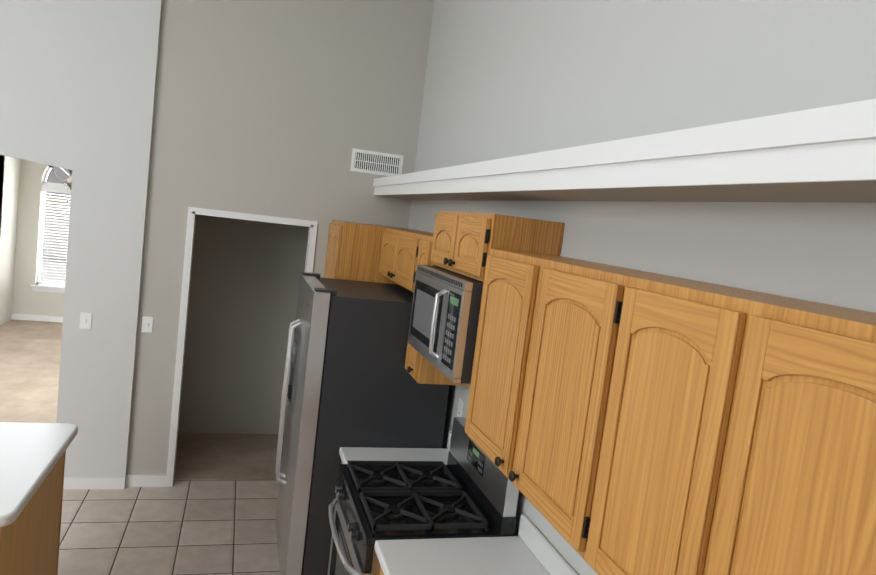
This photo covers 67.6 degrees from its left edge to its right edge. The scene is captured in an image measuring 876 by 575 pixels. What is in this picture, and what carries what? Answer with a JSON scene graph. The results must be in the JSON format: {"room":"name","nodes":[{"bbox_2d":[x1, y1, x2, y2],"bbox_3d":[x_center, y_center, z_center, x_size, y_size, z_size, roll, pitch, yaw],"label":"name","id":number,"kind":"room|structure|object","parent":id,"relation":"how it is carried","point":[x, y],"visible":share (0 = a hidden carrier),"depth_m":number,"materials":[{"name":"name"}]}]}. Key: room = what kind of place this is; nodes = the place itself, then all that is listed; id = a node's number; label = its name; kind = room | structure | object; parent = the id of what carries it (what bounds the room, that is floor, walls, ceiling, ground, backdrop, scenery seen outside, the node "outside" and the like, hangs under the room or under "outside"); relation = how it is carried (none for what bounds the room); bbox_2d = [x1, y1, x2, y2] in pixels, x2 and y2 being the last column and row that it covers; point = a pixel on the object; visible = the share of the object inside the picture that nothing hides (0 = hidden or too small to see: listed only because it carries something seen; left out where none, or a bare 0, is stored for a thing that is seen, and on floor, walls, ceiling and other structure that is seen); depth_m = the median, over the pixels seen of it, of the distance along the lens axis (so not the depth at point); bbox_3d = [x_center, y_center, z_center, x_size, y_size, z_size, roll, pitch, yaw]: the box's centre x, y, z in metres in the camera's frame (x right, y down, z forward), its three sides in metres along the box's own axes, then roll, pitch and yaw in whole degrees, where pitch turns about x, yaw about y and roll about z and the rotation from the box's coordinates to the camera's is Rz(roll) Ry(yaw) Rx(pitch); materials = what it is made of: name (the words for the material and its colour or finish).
{"room":"kitchen","nodes":[
{"label":"kitchen","id":0,"kind":"room"},
{"bbox_2d":[0,155,5,256],"bbox_3d":[-6.438,-2.145,8.592,1.290,5.400,0.140,5,6,-17],"label":"wall","id":1,"kind":"structure","parent":0,"point":[2,158],"depth_m":8.90,"materials":[{"name":"beige paint"}]},
{"bbox_2d":[0,156,20,324],"bbox_3d":[-6.025,-2.157,9.217,0.140,5.400,0.780,5,6,-17],"label":"wall","id":2,"kind":"structure","parent":0,"point":[9,179],"depth_m":9.33,"materials":[{"name":"beige paint"}]},
{"bbox_2d":[12,159,64,316],"bbox_3d":[-5.329,-2.128,9.763,1.790,5.400,0.140,5,6,-17],"label":"wall","id":3,"kind":"structure","parent":0,"point":[27,300],"depth_m":9.68,"materials":[{"name":"beige paint"}]},
{"bbox_2d":[11,314,62,322],"bbox_3d":[-5.580,0.500,9.963,1.600,0.085,0.013,5,6,-17],"label":"baseboard","id":4,"kind":"structure","parent":3,"relation":"attached to","point":[14,316],"depth_m":9.82,"materials":[{"name":"white wood"}]},
{"bbox_2d":[31,167,70,292],"bbox_3d":[-5.408,-0.959,9.866,1.150,2.129,0.160,5,6,-17],"label":"arched window","id":5,"kind":"structure","parent":3,"relation":"in","point":[55,187],"depth_m":9.77,"materials":[{"name":"white plastic"}]},
{"bbox_2d":[0,0,161,482],"bbox_3d":[-4.660,-1.453,3.780,5.600,5.400,0.190,5,6,-17],"label":"wall","id":6,"kind":"structure","parent":0,"point":[77,86],"depth_m":4.46,"materials":[{"name":"white paint"}]},
{"bbox_2d":[79,312,91,328],"bbox_3d":[-2.453,0.232,4.552,0.072,0.116,0.012,5,6,-17],"label":"light switch","id":7,"kind":"object","parent":6,"relation":"attached to","point":[85,320],"visible":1,"depth_m":4.55,"materials":[{"name":"white plastic"}]},
{"bbox_2d":[64,475,130,479],"bbox_3d":[-2.569,1.379,4.886,0.483,0.085,0.013,5,6,-17],"label":"baseboard","id":8,"kind":"structure","parent":6,"relation":"attached to","point":[128,477],"depth_m":4.70,"materials":[{"name":"white wood"}]},
{"bbox_2d":[58,480,280,574],"bbox_3d":[-3.101,1.805,0.997,7.500,0.120,7.105,5,6,-17],"label":"floor","id":9,"kind":"structure","parent":0,"point":[203,527],"depth_m":4.27,"materials":[{"name":"tile"}]},
{"bbox_2d":[0,450,65,574],"bbox_3d":[-2.125,1.230,2.882,0.604,0.879,0.953,5,6,-17],"label":"kitchen island","id":10,"kind":"object","parent":9,"relation":"on","point":[30,540],"visible":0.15,"depth_m":3.02,"materials":[{"name":"brown wood"}]},
{"bbox_2d":[0,422,77,526],"bbox_3d":[-2.068,0.773,2.829,0.707,0.045,1.070,5,6,-17],"label":"island countertop","id":11,"kind":"structure","parent":10,"relation":"on","point":[31,454],"depth_m":2.95,"materials":[{"name":"white laminate"}]},
{"bbox_2d":[275,272,448,574],"bbox_3d":[-0.525,0.858,4.042,0.874,1.767,0.905,5,6,-17],"label":"fridge","id":12,"kind":"object","parent":9,"relation":"on","point":[352,383],"visible":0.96,"depth_m":3.58,"materials":[{"name":"grey metal"}]},
{"bbox_2d":[324,220,423,283],"bbox_3d":[-0.587,0.593,4.867,0.651,2.115,0.627,5,6,-17],"label":"pantry cabinet","id":13,"kind":"object","parent":9,"relation":"on","point":[353,251],"visible":0.15,"depth_m":4.45,"materials":[{"name":"brown wood"}]},
{"bbox_2d":[327,417,518,574],"bbox_3d":[-0.158,1.292,3.059,0.705,1.190,0.763,5,6,-17],"label":"range","id":14,"kind":"object","parent":9,"relation":"on","point":[469,490],"visible":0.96,"depth_m":2.94,"materials":[{"name":"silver metal"}]},
{"bbox_3d":[-0.263,1.385,3.578,0.652,0.879,0.247,5,6,-17],"label":"base cabinet","id":15,"kind":"object","parent":9,"relation":"on","visible":0},
{"bbox_2d":[339,432,451,464],"bbox_3d":[-0.195,0.881,3.530,0.636,0.140,0.253,5,6,-17],"label":"countertop","id":16,"kind":"structure","parent":15,"relation":"on","point":[346,454],"depth_m":3.54,"materials":[{"name":"white laminate"}]},
{"bbox_3d":[0.251,1.620,1.835,0.652,0.879,1.865,5,6,-17],"label":"base cabinet","id":17,"kind":"object","parent":9,"relation":"on","visible":0},
{"bbox_2d":[374,514,577,574],"bbox_3d":[0.319,1.116,1.789,0.636,0.140,1.869,5,6,-17],"label":"countertop","id":18,"kind":"structure","parent":17,"relation":"on","point":[529,549],"depth_m":2.53,"materials":[{"name":"white laminate"}]},
{"bbox_2d":[178,214,308,433],"bbox_3d":[-1.449,-1.230,5.430,1.480,5.400,1.150,5,6,-17],"label":"wall","id":19,"kind":"structure","parent":0,"point":[244,291],"depth_m":6.01,"materials":[{"name":"grey paint"}]},
{"bbox_2d":[126,0,433,474],"bbox_3d":[-1.090,-1.132,4.882,1.900,5.400,0.120,5,6,-17],"label":"wall","id":20,"kind":"structure","parent":0,"point":[279,108],"depth_m":4.78,"materials":[{"name":"grey paint"}]},
{"bbox_2d":[141,316,152,332],"bbox_3d":[-2.092,0.267,4.705,0.072,0.116,0.012,5,6,-17],"label":"switch plate","id":21,"kind":"object","parent":20,"relation":"attached to","point":[147,324],"visible":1,"depth_m":4.71,"materials":[{"name":"white plastic"}]},
{"bbox_2d":[165,207,317,486],"bbox_3d":[-1.491,0.485,4.978,0.920,2.090,0.137,5,6,-17],"label":"door frame","id":22,"kind":"structure","parent":20,"relation":"attached to","point":[184,306],"depth_m":4.81,"materials":[{"name":"white wood"}]},
{"bbox_2d":[350,148,403,175],"bbox_3d":[-0.466,-0.954,5.018,0.400,0.170,0.016,5,6,-17],"label":"air vent","id":23,"kind":"object","parent":20,"relation":"in","point":[374,162],"visible":1,"depth_m":5.01,"materials":[{"name":"white plastic"}]},
{"bbox_2d":[408,0,875,574],"bbox_3d":[0.864,-0.596,1.851,0.140,5.400,7.120,5,6,-17],"label":"wall","id":24,"kind":"structure","parent":0,"point":[508,78],"depth_m":2.12,"materials":[{"name":"grey paint"}]},
{"bbox_2d":[379,228,433,291],"bbox_3d":[-0.117,-0.176,4.056,0.361,0.325,0.970,5,6,-17],"label":"upper cabinet","id":25,"kind":"object","parent":24,"relation":"attached to","point":[399,256],"visible":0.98,"depth_m":3.92,"materials":[{"name":"brown wood"}]},
{"bbox_2d":[405,235,469,385],"bbox_3d":[0.030,0.117,3.493,0.361,0.758,0.247,5,6,-17],"label":"upper cabinet","id":26,"kind":"object","parent":24,"relation":"attached to","point":[420,368],"visible":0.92,"depth_m":3.39,"materials":[{"name":"brown wood"}]},
{"bbox_2d":[457,398,463,416],"bbox_3d":[0.123,0.679,3.634,0.007,0.116,0.072,5,6,-17],"label":"outlet","id":27,"kind":"object","parent":24,"relation":"attached to","point":[460,408],"visible":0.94,"depth_m":3.62,"materials":[{"name":"white plastic"}]},
{"bbox_2d":[430,211,564,281],"bbox_3d":[0.218,-0.191,2.970,0.361,0.273,0.763,5,6,-17],"label":"upper cabinet","id":28,"kind":"object","parent":24,"relation":"attached to","point":[463,243],"visible":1,"depth_m":2.65,"materials":[{"name":"brown wood"}]},
{"bbox_2d":[408,264,482,383],"bbox_3d":[0.139,0.147,2.992,0.440,0.408,0.759,5,6,-17],"label":"microwave oven","id":29,"kind":"object","parent":28,"relation":"attached to","point":[444,318],"visible":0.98,"depth_m":2.75,"materials":[{"name":"grey metal"}]},
{"bbox_2d":[465,248,578,478],"bbox_3d":[0.366,0.265,2.408,0.330,0.758,0.494,5,6,-17],"label":"upper cabinet","id":30,"kind":"object","parent":24,"relation":"attached to","point":[507,292],"depth_m":2.33,"materials":[{"name":"brown wood"}]},
{"bbox_2d":[509,256,689,567],"bbox_3d":[0.513,0.332,1.910,0.330,0.758,0.552,5,6,-17],"label":"upper cabinet","id":31,"kind":"object","parent":24,"relation":"attached to","point":[579,311],"depth_m":1.83,"materials":[{"name":"brown wood"}]},
{"bbox_2d":[373,99,875,202],"bbox_3d":[0.559,-0.344,1.993,0.310,0.126,6.497,5,6,-17],"label":"shelf","id":32,"kind":"object","parent":24,"relation":"attached to","point":[825,154],"visible":1,"depth_m":1.47,"materials":[{"name":"white wood"}]},
{"bbox_2d":[593,272,875,574],"bbox_3d":[0.686,0.411,1.322,0.330,0.758,0.955,5,6,-17],"label":"upper cabinet","id":33,"kind":"object","parent":24,"relation":"attached to","point":[623,421],"depth_m":1.22,"materials":[{"name":"brown wood"}]},
{"label":"outside","id":34,"kind":"structure","parent":0,"visible":0},
{"bbox_2d":[40,256,66,282],"bbox_3d":[-8.106,0.308,13.456,90.000,0.200,100.000,5,6,-17],"label":"ground","id":35,"kind":"structure","parent":34,"point":[54,269],"depth_m":17.64,"materials":[{"name":"beige"}]},
{"bbox_2d":[42,166,70,257],"bbox_3d":[-13.188,-2.983,24.129,18.600,3.000,8.800,5,6,-17],"label":"neighbor house","id":36,"kind":"structure","parent":35,"relation":"on","point":[60,174],"depth_m":20.46,"materials":[{"name":"beige"}]},
{"bbox_3d":[-4.185,-2.207,6.967,4.640,1.578,5.800,5,6,-17],"label":"ceiling","id":37,"kind":"structure","parent":0,"visible":0},
{"bbox_2d":[2,155,71,202],"bbox_3d":[-3.846,-1.546,6.946,1.374,1.301,1.368,5,6,-17],"label":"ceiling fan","id":38,"kind":"object","parent":37,"relation":"hanging from","point":[69,182],"visible":0.08,"depth_m":6.98,"materials":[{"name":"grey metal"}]},
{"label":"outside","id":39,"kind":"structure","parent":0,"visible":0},
{"bbox_2d":[0,319,283,479],"bbox_3d":[-4.981,0.939,7.370,7.500,0.132,6.295,5,6,-17],"label":"floor carpet","id":40,"kind":"object","parent":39,"point":[30,353],"depth_m":6.12,"materials":[{"name":"beige carpet"}]}
]}

